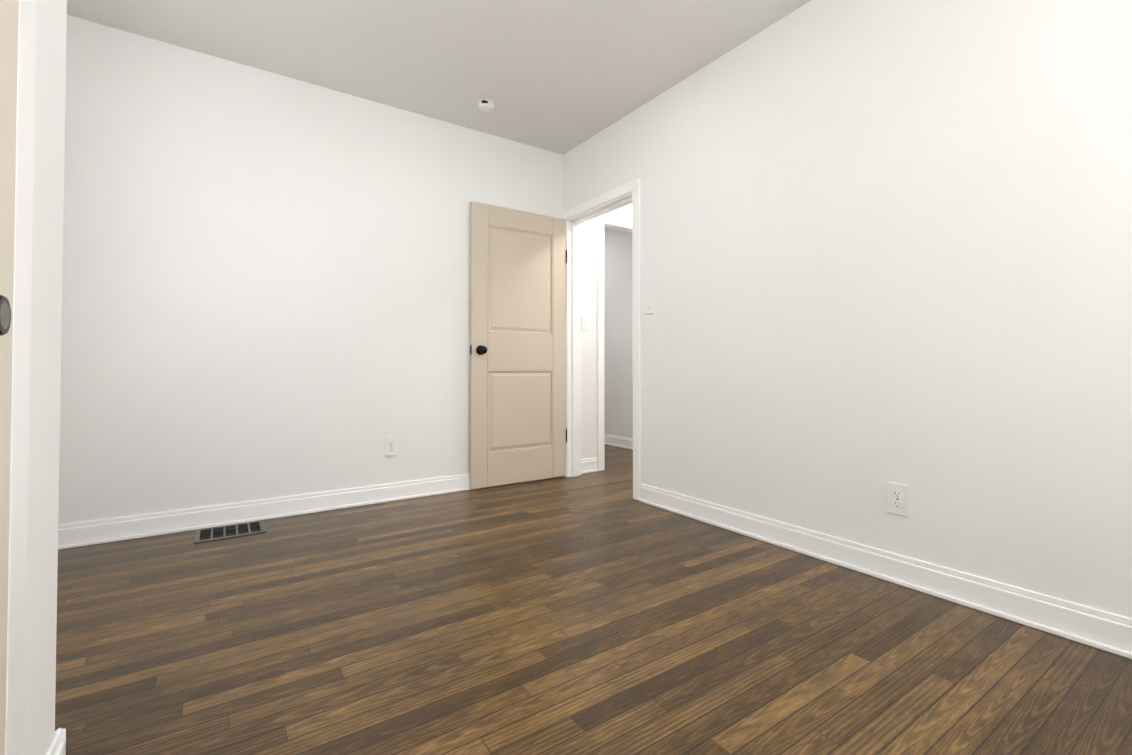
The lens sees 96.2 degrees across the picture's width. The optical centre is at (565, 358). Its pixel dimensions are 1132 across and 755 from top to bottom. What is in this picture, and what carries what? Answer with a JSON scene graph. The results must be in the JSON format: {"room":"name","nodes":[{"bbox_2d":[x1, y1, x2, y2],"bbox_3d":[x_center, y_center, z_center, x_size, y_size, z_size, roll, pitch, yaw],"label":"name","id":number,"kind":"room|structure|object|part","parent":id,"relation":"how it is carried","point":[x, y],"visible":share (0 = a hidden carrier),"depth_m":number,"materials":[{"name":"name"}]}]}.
{"room":"empty bedroom","nodes":[
{"label":"empty bedroom","id":0,"kind":"room"},
{"bbox_2d":[23,0,66,754],"bbox_3d":[-0.454,-0.400,0.103,0.120,2.440,2.104,1,-1,-34],"label":"wall","id":1,"kind":"structure","parent":0,"point":[44,432],"depth_m":0.91,"materials":[{"name":"white paint"}]},
{"bbox_2d":[0,0,18,754],"bbox_3d":[-0.605,-0.142,0.418,0.039,1.915,0.764,1,-1,-34],"label":"closet door","id":2,"kind":"structure","parent":1,"relation":"in","point":[9,10],"depth_m":0.72,"materials":[{"name":"paint"}]},
{"bbox_2d":[0,301,9,328],"bbox_3d":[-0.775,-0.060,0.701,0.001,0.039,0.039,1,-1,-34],"label":"door knob","id":3,"kind":"object","parent":2,"relation":"on","point":[4,305],"depth_m":0.70,"materials":[{"name":"metal"}]},
{"bbox_3d":[-0.776,-0.060,0.700,0.004,0.056,0.056,1,-1,-34],"label":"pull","id":4,"kind":"part","parent":2,"relation":"part of","materials":[{"name":"metal"}]},
{"bbox_2d":[5,0,36,754],"bbox_3d":[-0.597,-0.180,0.425,0.010,2.011,0.930,1,-1,-34],"label":"trim","id":5,"kind":"structure","parent":1,"relation":"attached to","point":[17,561],"depth_m":0.77,"materials":[{"name":"white wood"}]},
{"bbox_2d":[46,728,66,754],"bbox_3d":[-1.272,0.778,0.816,0.700,0.106,0.022,1,-1,-34],"label":"baseboard","id":6,"kind":"structure","parent":1,"relation":"attached to","point":[58,745],"depth_m":0.98,"materials":[{"name":"white wood"}]},
{"bbox_2d":[58,15,631,524],"bbox_3d":[-0.777,-0.345,3.415,4.720,2.440,0.120,1,-1,-34],"label":"wall","id":7,"kind":"structure","parent":0,"point":[264,283],"depth_m":2.74,"materials":[{"name":"white paint"}]},
{"bbox_2d":[58,457,597,549],"bbox_3d":[-1.171,0.815,3.041,3.426,0.106,0.022,1,-1,-34],"label":"baseboard","id":8,"kind":"structure","parent":7,"relation":"attached to","point":[71,535],"depth_m":2.70,"materials":[{"name":"white wood"}]},
{"bbox_2d":[385,436,396,455],"bbox_3d":[-1.075,0.536,3.120,0.070,0.115,0.008,1,-1,-34],"label":"outlet","id":9,"kind":"object","parent":7,"relation":"attached to","point":[388,445],"visible":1,"depth_m":3.12,"materials":[{"name":"white plastic"}]},
{"bbox_2d":[470,201,566,488],"bbox_3d":[-0.302,-0.093,3.579,0.764,1.921,0.101,1,-1,-34],"label":"entry door","id":10,"kind":"structure","parent":7,"relation":"in","point":[518,263],"depth_m":3.57,"materials":[{"name":"beige paint"}]},
{"bbox_3d":[-0.556,-0.060,3.385,0.066,0.066,0.066,1,-1,-34],"label":"knob","id":11,"kind":"part","parent":10,"relation":"part of","materials":[{"name":"black metal"}]},
{"bbox_2d":[581,315,588,329],"bbox_3d":[0.152,-0.284,3.965,0.070,0.115,0.012,1,-1,-34],"label":"light switch","id":12,"kind":"object","parent":7,"relation":"attached to","point":[584,322],"visible":1,"depth_m":3.96,"materials":[{"name":"white plastic"}]},
{"bbox_2d":[597,214,631,470],"bbox_3d":[0.577,-0.138,4.323,0.872,2.056,0.136,1,-1,-34],"label":"door frame","id":13,"kind":"structure","parent":7,"relation":"attached to","point":[601,219],"depth_m":4.04,"materials":[{"name":"white wood"}]},
{"bbox_2d":[67,0,810,154],"bbox_3d":[-0.258,-1.627,2.671,4.920,0.100,6.540,1,-1,-34],"label":"ceiling","id":14,"kind":"structure","parent":0,"point":[562,77],"depth_m":2.56,"materials":[{"name":"paint"}]},
{"bbox_2d":[478,99,494,111],"bbox_3d":[-0.489,-1.551,3.117,0.104,0.037,0.104,1,-1,-34],"label":"smoke detector","id":15,"kind":"object","parent":14,"relation":"attached to","point":[486,105],"visible":1,"depth_m":3.09,"materials":[{"name":"white plastic"}]},
{"bbox_2d":[55,444,1131,754],"bbox_3d":[-0.258,0.912,2.628,4.920,0.100,6.540,1,-1,-34],"label":"floor","id":16,"kind":"structure","parent":0,"point":[603,612],"depth_m":1.48,"materials":[{"name":"brown wood"}]},
{"bbox_2d":[194,520,265,543],"bbox_3d":[-1.671,0.858,2.530,0.290,0.006,0.225,1,-1,-34],"label":"floor vent","id":17,"kind":"object","parent":16,"relation":"in","point":[227,531],"visible":1,"depth_m":2.53,"materials":[{"name":"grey metal"}]},
{"bbox_2d":[604,228,632,438],"bbox_3d":[0.397,-0.308,5.604,0.120,2.440,2.185,1,-1,-34],"label":"wall","id":18,"kind":"structure","parent":0,"point":[618,349],"depth_m":5.28,"materials":[{"name":"white paint"}]},
{"bbox_2d":[605,434,632,449],"bbox_3d":[0.336,0.857,5.543,0.026,0.108,2.185,1,-1,-34],"label":"baseboard","id":19,"kind":"structure","parent":18,"relation":"attached to","point":[620,441],"depth_m":5.19,"materials":[{"name":"white wood"}]},
{"bbox_2d":[563,0,1131,618],"bbox_3d":[1.159,-0.365,2.218,0.120,2.440,4.035,1,-1,-34],"label":"wall","id":20,"kind":"structure","parent":0,"point":[883,242],"depth_m":1.92,"materials":[{"name":"white paint"}]},
{"bbox_2d":[562,178,640,500],"bbox_3d":[0.269,-0.118,3.525,0.148,1.991,0.864,1,-1,-34],"label":"door frame","id":21,"kind":"structure","parent":20,"relation":"attached to","point":[573,347],"depth_m":3.79,"materials":[{"name":"white wood"}]},
{"bbox_2d":[645,294,653,313],"bbox_3d":[0.502,-0.331,3.068,0.012,0.115,0.070,1,-1,-34],"label":"light switch","id":22,"kind":"object","parent":20,"relation":"attached to","point":[649,304],"visible":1,"depth_m":3.06,"materials":[{"name":"white plastic"}]},
{"bbox_2d":[639,484,1131,658],"bbox_3d":[1.309,0.795,1.847,0.022,0.106,3.040,1,-1,-34],"label":"baseboard","id":23,"kind":"structure","parent":20,"relation":"attached to","point":[1082,623],"depth_m":1.83,"materials":[{"name":"white wood"}]},
{"bbox_2d":[887,482,908,515],"bbox_3d":[1.264,0.533,1.934,0.008,0.115,0.070,1,-1,-34],"label":"outlet","id":24,"kind":"object","parent":20,"relation":"attached to","point":[901,490],"visible":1,"depth_m":1.93,"materials":[{"name":"white plastic"}]}
]}

